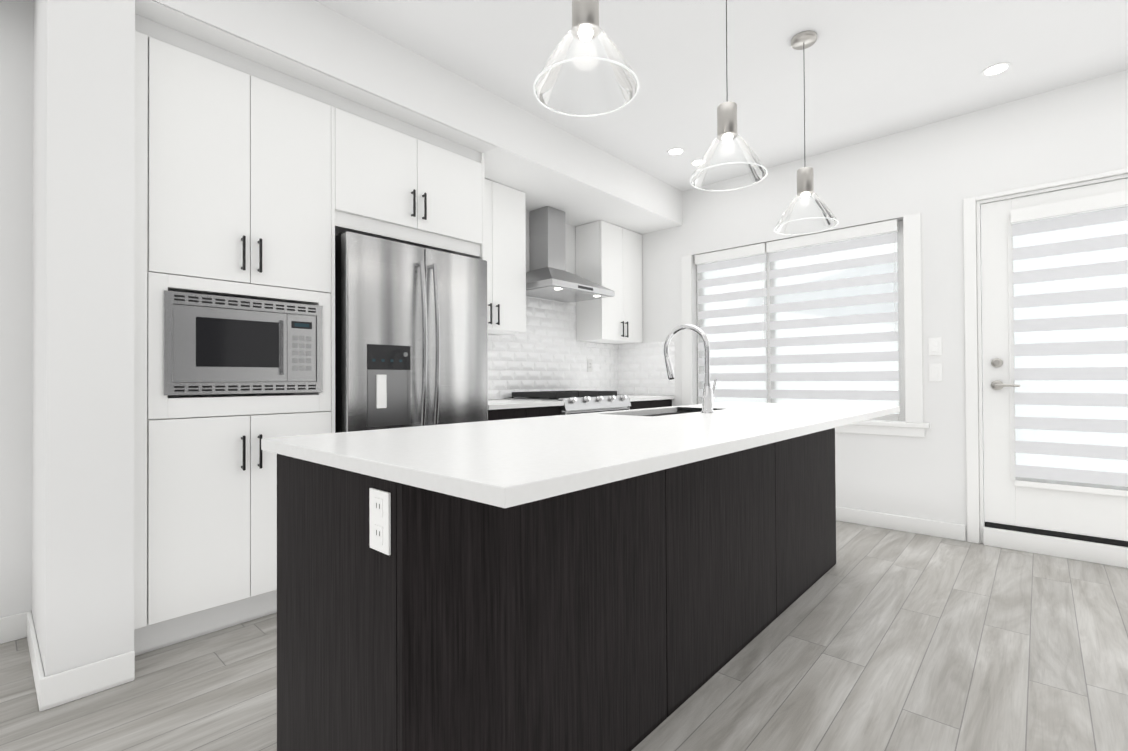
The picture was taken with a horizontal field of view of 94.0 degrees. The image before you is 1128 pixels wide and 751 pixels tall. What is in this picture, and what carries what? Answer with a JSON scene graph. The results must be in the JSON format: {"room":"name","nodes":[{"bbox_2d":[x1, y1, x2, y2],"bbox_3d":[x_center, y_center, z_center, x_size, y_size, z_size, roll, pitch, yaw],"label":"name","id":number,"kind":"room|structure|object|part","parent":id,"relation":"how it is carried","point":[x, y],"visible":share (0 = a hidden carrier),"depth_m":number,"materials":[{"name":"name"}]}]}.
{"room":"kitchen","nodes":[
{"label":"kitchen","id":0,"kind":"room"},
{"bbox_2d":[31,0,134,676],"bbox_3d":[-1.871,-0.298,2.030,0.733,2.745,0.223,-1,-1,42],"label":"wall","id":1,"kind":"structure","parent":0,"point":[83,334],"depth_m":1.78,"materials":[{"name":"paint"}]},
{"bbox_2d":[20,611,55,711],"bbox_3d":[-1.924,1.023,1.913,0.707,0.103,0.013,-1,-1,42],"label":"baseboard","id":2,"kind":"structure","parent":1,"relation":"attached to","point":[45,687],"depth_m":1.76,"materials":[{"name":"white wood"}]},
{"bbox_2d":[0,0,617,617],"bbox_3d":[-2.425,-0.294,2.076,0.150,2.745,8.953,-1,-1,42],"label":"wall","id":3,"kind":"structure","parent":0,"point":[16,152],"depth_m":2.16,"materials":[{"name":"paint"}]},
{"bbox_2d":[0,613,19,643],"bbox_3d":[-3.782,1.020,0.432,0.017,0.103,4.702,-1,-1,42],"label":"baseboard","id":4,"kind":"structure","parent":3,"relation":"attached to","point":[9,625],"depth_m":2.13,"materials":[{"name":"white wood"}]},
{"bbox_2d":[135,4,337,314],"bbox_3d":[-1.586,-0.850,2.436,0.608,1.023,0.749,-1,-1,42],"label":"upper cabinet","id":5,"kind":"object","parent":3,"relation":"attached to","point":[264,174],"depth_m":2.19,"materials":[{"name":"white wood"}]},
{"bbox_2d":[334,88,485,254],"bbox_3d":[-1.022,-1.077,3.062,0.608,0.565,0.899,-1,-1,42],"label":"upper cabinet","id":6,"kind":"object","parent":3,"relation":"attached to","point":[401,179],"depth_m":2.81,"materials":[{"name":"white wood"}]},
{"bbox_2d":[458,179,525,334],"bbox_3d":[-0.606,-0.836,3.751,0.294,1.037,0.645,-1,-1,42],"label":"upper cabinet","id":7,"kind":"object","parent":3,"relation":"attached to","point":[504,253],"depth_m":3.74,"materials":[{"name":"white wood"}]},
{"bbox_2d":[526,206,614,302],"bbox_3d":[-0.023,-0.998,4.238,0.513,0.708,0.750,-1,-1,42],"label":"range hood","id":8,"kind":"object","parent":3,"relation":"attached to","point":[549,276],"visible":0.92,"depth_m":4.23,"materials":[{"name":"silver metal"}]},
{"bbox_2d":[488,296,674,399],"bbox_3d":[0.040,-0.267,4.204,0.642,0.899,2.186,-1,-1,42],"label":"tile backsplash","id":9,"kind":"structure","parent":3,"relation":"attached to","point":[546,351],"depth_m":4.63,"materials":[{"name":"white tile"}]},
{"bbox_2d":[587,359,591,371],"bbox_3d":[0.241,-0.092,4.891,0.008,0.115,0.070,-1,-1,42],"label":"outlet","id":10,"kind":"object","parent":9,"relation":"attached to","point":[589,365],"visible":1,"depth_m":4.88,"materials":[{"name":"white plastic"}]},
{"bbox_2d":[576,220,642,343],"bbox_3d":[0.430,-0.832,4.895,0.294,1.037,0.632,-1,-1,42],"label":"upper cabinet","id":11,"kind":"object","parent":3,"relation":"attached to","point":[608,255],"depth_m":4.72,"materials":[{"name":"white wood"}]},
{"bbox_2d":[152,0,682,234],"bbox_3d":[-0.501,-1.512,3.559,0.733,0.305,3.877,-1,-1,42],"label":"ceiling soffit","id":12,"kind":"structure","parent":0,"point":[539,162],"depth_m":2.99,"materials":[{"name":"paint"}]},
{"bbox_2d":[0,521,1127,750],"bbox_3d":[0.454,1.071,-0.537,7.900,0.060,8.953,-1,-1,42],"label":"floor","id":13,"kind":"structure","parent":0,"point":[878,639],"depth_m":1.85,"materials":[{"name":"grey wood"}]},
{"bbox_2d":[134,392,334,655],"bbox_3d":[-1.579,0.584,2.423,0.608,0.985,0.749,-1,-1,42],"label":"base cabinet","id":14,"kind":"object","parent":13,"relation":"on","point":[205,486],"depth_m":2.13,"materials":[{"name":"white wood"}]},
{"bbox_2d":[164,290,322,394],"bbox_3d":[-1.542,-0.122,2.430,0.608,0.403,0.600,-1,-1,42],"label":"microwave","id":15,"kind":"object","parent":14,"relation":"in","point":[219,349],"visible":0.96,"depth_m":2.21,"materials":[{"name":"silver metal"}]},
{"bbox_2d":[335,231,487,432],"bbox_3d":[-0.950,0.190,3.007,0.705,1.776,0.862,-1,-1,42],"label":"fridge","id":16,"kind":"object","parent":13,"relation":"on","point":[411,337],"visible":0.52,"depth_m":2.74,"materials":[{"name":"silver metal"}]},
{"bbox_2d":[488,408,560,420],"bbox_3d":[-0.471,0.647,3.645,0.608,0.868,0.674,-1,-1,42],"label":"base cabinet","id":17,"kind":"object","parent":13,"relation":"on","point":[503,413],"depth_m":3.41,"materials":[{"name":"black wood"}]},
{"bbox_2d":[488,400,563,411],"bbox_3d":[-0.462,0.197,3.639,0.638,0.030,0.676,-1,-1,42],"label":"countertop","id":18,"kind":"structure","parent":17,"relation":"on","point":[493,405],"depth_m":3.50,"materials":[{"name":"white stone"}]},
{"bbox_2d":[272,428,835,750],"bbox_3d":[0.394,0.630,2.170,0.612,0.868,2.736,-1,-1,42],"label":"kitchen island","id":19,"kind":"object","parent":13,"relation":"on","point":[625,580],"depth_m":1.27,"materials":[{"name":"brown wood"}]},
{"bbox_2d":[369,488,390,554],"bbox_3d":[-0.353,0.278,1.006,0.072,0.116,0.006,-1,-1,42],"label":"outlet","id":20,"kind":"object","parent":19,"relation":"attached to","point":[379,498],"depth_m":1.00,"materials":[{"name":"white plastic"}]},
{"bbox_2d":[261,402,899,511],"bbox_3d":[0.493,0.178,2.076,0.956,0.030,2.768,-1,-1,42],"label":"island countertop","id":21,"kind":"structure","parent":19,"relation":"on","point":[503,465],"depth_m":1.22,"materials":[{"name":"white stone"}]},
{"bbox_2d":[625,408,692,415],"bbox_3d":[0.481,0.296,2.468,0.314,0.222,0.723,-1,-1,42],"label":"sink","id":22,"kind":"object","parent":21,"relation":"in","point":[674,409],"depth_m":2.64,"materials":[{"name":"silver metal"}]},
{"bbox_2d":[663,324,716,411],"bbox_3d":[0.576,-0.035,2.408,0.252,0.401,0.098,-1,-1,42],"label":"faucet","id":23,"kind":"object","parent":21,"relation":"on","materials":[{"name":"silver metal"}]},
{"bbox_2d":[504,390,630,414],"bbox_3d":[0.060,0.605,4.157,0.701,0.955,0.790,-1,-1,42],"label":"range","id":24,"kind":"object","parent":13,"relation":"on","point":[577,402],"visible":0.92,"depth_m":3.95,"materials":[{"name":"silver metal"}]},
{"bbox_2d":[628,400,671,409],"bbox_3d":[0.529,0.651,4.749,0.608,0.868,0.708,-1,-1,42],"label":"base cabinet","id":25,"kind":"object","parent":13,"relation":"on","point":[635,404],"depth_m":4.52,"materials":[{"name":"black wood"}]},
{"bbox_2d":[629,396,673,399],"bbox_3d":[0.537,0.201,4.742,0.638,0.030,0.709,-1,-1,42],"label":"countertop","id":26,"kind":"structure","parent":25,"relation":"on","point":[630,397],"depth_m":4.59,"materials":[{"name":"white stone"}]},
{"bbox_2d":[315,0,1127,191],"bbox_3d":[0.439,-1.754,-0.513,7.900,0.100,8.953,-1,-1,42],"label":"ceiling","id":27,"kind":"structure","parent":0,"point":[872,69],"depth_m":2.81,"materials":[{"name":"paint"}]},
{"bbox_2d":[533,0,638,116],"bbox_3d":[0.059,-1.238,1.466,0.295,0.893,0.295,-1,-1,42],"label":"pendant light","id":28,"kind":"object","parent":27,"relation":"hanging from","point":[585,21],"visible":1,"depth_m":1.47,"materials":[{"name":"clear glass"}]},
{"bbox_2d":[572,0,598,39],"bbox_3d":[0.058,-1.320,1.467,0.120,0.729,0.120,-1,-1,42],"label":"socket","id":29,"kind":"object","parent":28,"relation":"attached to","point":[584,12],"depth_m":1.44,"materials":[{"name":"silver metal"}]},
{"bbox_3d":[0.060,-0.952,1.464,0.042,0.031,0.042,-1,-1,42],"label":"bulb","id":30,"kind":"part","parent":28,"relation":"part of","materials":[{"name":"white glass"}]},
{"bbox_2d":[667,148,683,154],"bbox_3d":[0.832,-1.666,3.911,0.122,0.004,0.122,0,-1,15],"label":"recessed light","id":31,"kind":"object","parent":27,"relation":"in","point":[674,151],"depth_m":3.91,"materials":[{"name":"white plastic"}]},
{"bbox_2d":[691,159,700,165],"bbox_3d":[1.056,-1.666,4.114,0.122,0.004,0.122,0,-1,15],"label":"recessed light","id":32,"kind":"object","parent":27,"relation":"in","point":[695,163],"depth_m":4.11,"materials":[{"name":"white"}]},
{"bbox_2d":[689,0,767,190],"bbox_3d":[0.645,-1.231,2.082,0.295,0.903,0.295,-1,-1,42],"label":"pendant light","id":33,"kind":"object","parent":27,"relation":"hanging from","point":[727,121],"visible":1,"depth_m":2.07,"materials":[{"name":"clear glass"}]},
{"bbox_2d":[717,0,736,140],"bbox_3d":[0.644,-1.313,2.083,0.120,0.739,0.120,-1,-1,42],"label":"socket","id":34,"kind":"object","parent":33,"relation":"attached to","point":[726,111],"depth_m":2.05,"materials":[{"name":"silver metal"}]},
{"bbox_3d":[0.646,-0.940,2.080,0.042,0.031,0.042,-1,-1,42],"label":"bulb","id":35,"kind":"part","parent":33,"relation":"part of","materials":[{"name":"white glass"}]},
{"bbox_3d":[0.647,-0.862,2.079,0.295,0.166,0.295,-1,-1,42],"label":"lamp shade","id":36,"kind":"part","parent":33,"relation":"part of","materials":[{"name":"clear glass"}]},
{"bbox_2d":[774,31,838,234],"bbox_3d":[1.199,-1.209,2.619,0.295,0.943,0.295,-1,-1,42],"label":"pendant light","id":37,"kind":"object","parent":27,"relation":"hanging from","point":[805,175],"visible":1,"depth_m":2.61,"materials":[{"name":"clear glass"}]},
{"bbox_2d":[791,31,816,196],"bbox_3d":[1.199,-1.291,2.620,0.120,0.779,0.120,-1,-1,42],"label":"stem","id":38,"kind":"object","parent":37,"relation":"attached to","point":[803,40],"depth_m":2.60,"materials":[{"name":"silver metal"}]},
{"bbox_3d":[1.201,-0.898,2.617,0.042,0.031,0.042,-1,-1,42],"label":"bulb","id":39,"kind":"part","parent":37,"relation":"part of","materials":[{"name":"white glass"}]},
{"bbox_3d":[1.201,-0.821,2.616,0.295,0.166,0.295,-1,-1,42],"label":"lamp shade","id":40,"kind":"part","parent":37,"relation":"part of","materials":[{"name":"clear glass"}]},
{"bbox_2d":[982,62,1010,75],"bbox_3d":[2.376,-1.683,2.890,0.122,0.004,0.123,0,-1,15],"label":"recessed light","id":41,"kind":"object","parent":27,"relation":"in","point":[996,69],"depth_m":2.89,"materials":[{"name":"white plastic"}]},
{"bbox_2d":[618,70,1127,540],"bbox_3d":[3.402,-0.320,2.737,7.900,2.745,0.150,-1,-1,42],"label":"wall","id":42,"kind":"structure","parent":0,"point":[934,174],"depth_m":3.52,"materials":[{"name":"paint"}]},
{"bbox_2d":[681,213,929,436],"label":"window","id":43,"kind":"structure","parent":42,"relation":"in","point":[910,369],"depth_m":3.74,"materials":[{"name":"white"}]},
{"bbox_3d":[1.420,-0.400,4.488,0.628,1.346,0.065,-1,-1,42],"label":"far window blind rail","id":44,"kind":"part","parent":43,"relation":"part of","materials":[{"name":"white fabric"}]},
{"bbox_2d":[698,254,767,402],"bbox_3d":[1.431,-0.375,4.500,0.616,1.237,0.009,-1,-1,42],"label":"fabric","id":45,"kind":"object","parent":43,"relation":"hanging from","point":[745,328],"visible":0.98,"depth_m":4.47,"materials":[{"name":"white fabric"}]},
{"bbox_3d":[1.811,-0.375,4.223,1.500,1.308,0.007,-1,-1,42],"label":"glass","id":46,"kind":"part","parent":43,"relation":"part of","materials":[{"name":"clear glass"}]},
{"bbox_3d":[1.997,-0.407,3.965,0.906,1.346,0.065,-1,-1,42],"label":"near window blind rail","id":47,"kind":"part","parent":43,"relation":"part of","materials":[{"name":"white fabric"}]},
{"bbox_2d":[769,233,898,405],"bbox_3d":[2.008,-0.383,3.977,0.894,1.237,0.009,-1,-1,42],"label":"fabric","id":48,"kind":"object","parent":43,"relation":"hanging from","point":[862,300],"visible":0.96,"depth_m":3.94,"materials":[{"name":"white fabric"}]},
{"bbox_2d":[836,506,965,540],"bbox_3d":[1.784,1.021,4.085,2.130,0.103,0.013,-1,-1,42],"label":"baseboard","id":49,"kind":"structure","parent":42,"relation":"attached to","point":[954,531],"depth_m":3.59,"materials":[{"name":"white wood"}]},
{"bbox_2d":[928,337,941,354],"bbox_3d":[2.458,-0.192,3.482,0.072,0.116,0.009,-1,-1,42],"label":"switch plate","id":50,"kind":"object","parent":42,"relation":"attached to","point":[935,348],"depth_m":3.48,"materials":[{"name":"white plastic"}]},
{"bbox_2d":[929,364,941,380],"bbox_3d":[2.459,-0.020,3.480,0.072,0.116,0.009,-1,-1,42],"label":"switch plate","id":51,"kind":"object","parent":42,"relation":"attached to","point":[935,370],"depth_m":3.48,"materials":[{"name":"white plastic"}]},
{"bbox_2d":[963,169,1127,567],"bbox_3d":[2.997,-0.039,3.068,1.034,2.194,0.198,-1,-1,42],"label":"door frame","id":52,"kind":"structure","parent":42,"relation":"in","point":[978,532],"depth_m":3.33,"materials":[{"name":"white wood"}]},
{"bbox_3d":[2.713,-0.008,3.233,0.141,0.200,0.060,-1,-1,42],"label":"handle","id":53,"kind":"part","parent":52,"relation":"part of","materials":[{"name":"silver metal"}]},
{"bbox_2d":[981,178,1127,546],"bbox_3d":[2.961,-0.069,3.029,0.862,2.042,0.119,-1,-1,42],"label":"door","id":54,"kind":"structure","parent":52,"relation":"attached to","point":[1074,515],"depth_m":3.21,"materials":[{"name":"white wood"}]},
{"bbox_3d":[2.942,-0.170,3.010,0.572,1.670,0.065,-1,-1,42],"label":"door blind rail","id":55,"kind":"part","parent":54,"relation":"part of","materials":[{"name":"white fabric"}]},
{"bbox_2d":[1012,206,1127,490],"bbox_3d":[2.953,-0.147,3.021,0.560,1.565,0.009,-1,-1,42],"label":"fabric","id":56,"kind":"object","parent":54,"relation":"hanging from","point":[1082,348],"visible":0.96,"depth_m":3.04,"materials":[{"name":"white fabric"}]},
{"label":"outside","id":57,"kind":"structure","parent":0,"visible":0},
{"bbox_2d":[1013,220,1127,472],"bbox_3d":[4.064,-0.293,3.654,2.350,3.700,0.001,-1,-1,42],"label":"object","id":58,"kind":"structure","parent":57,"point":[1068,359],"depth_m":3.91,"materials":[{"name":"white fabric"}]}
]}

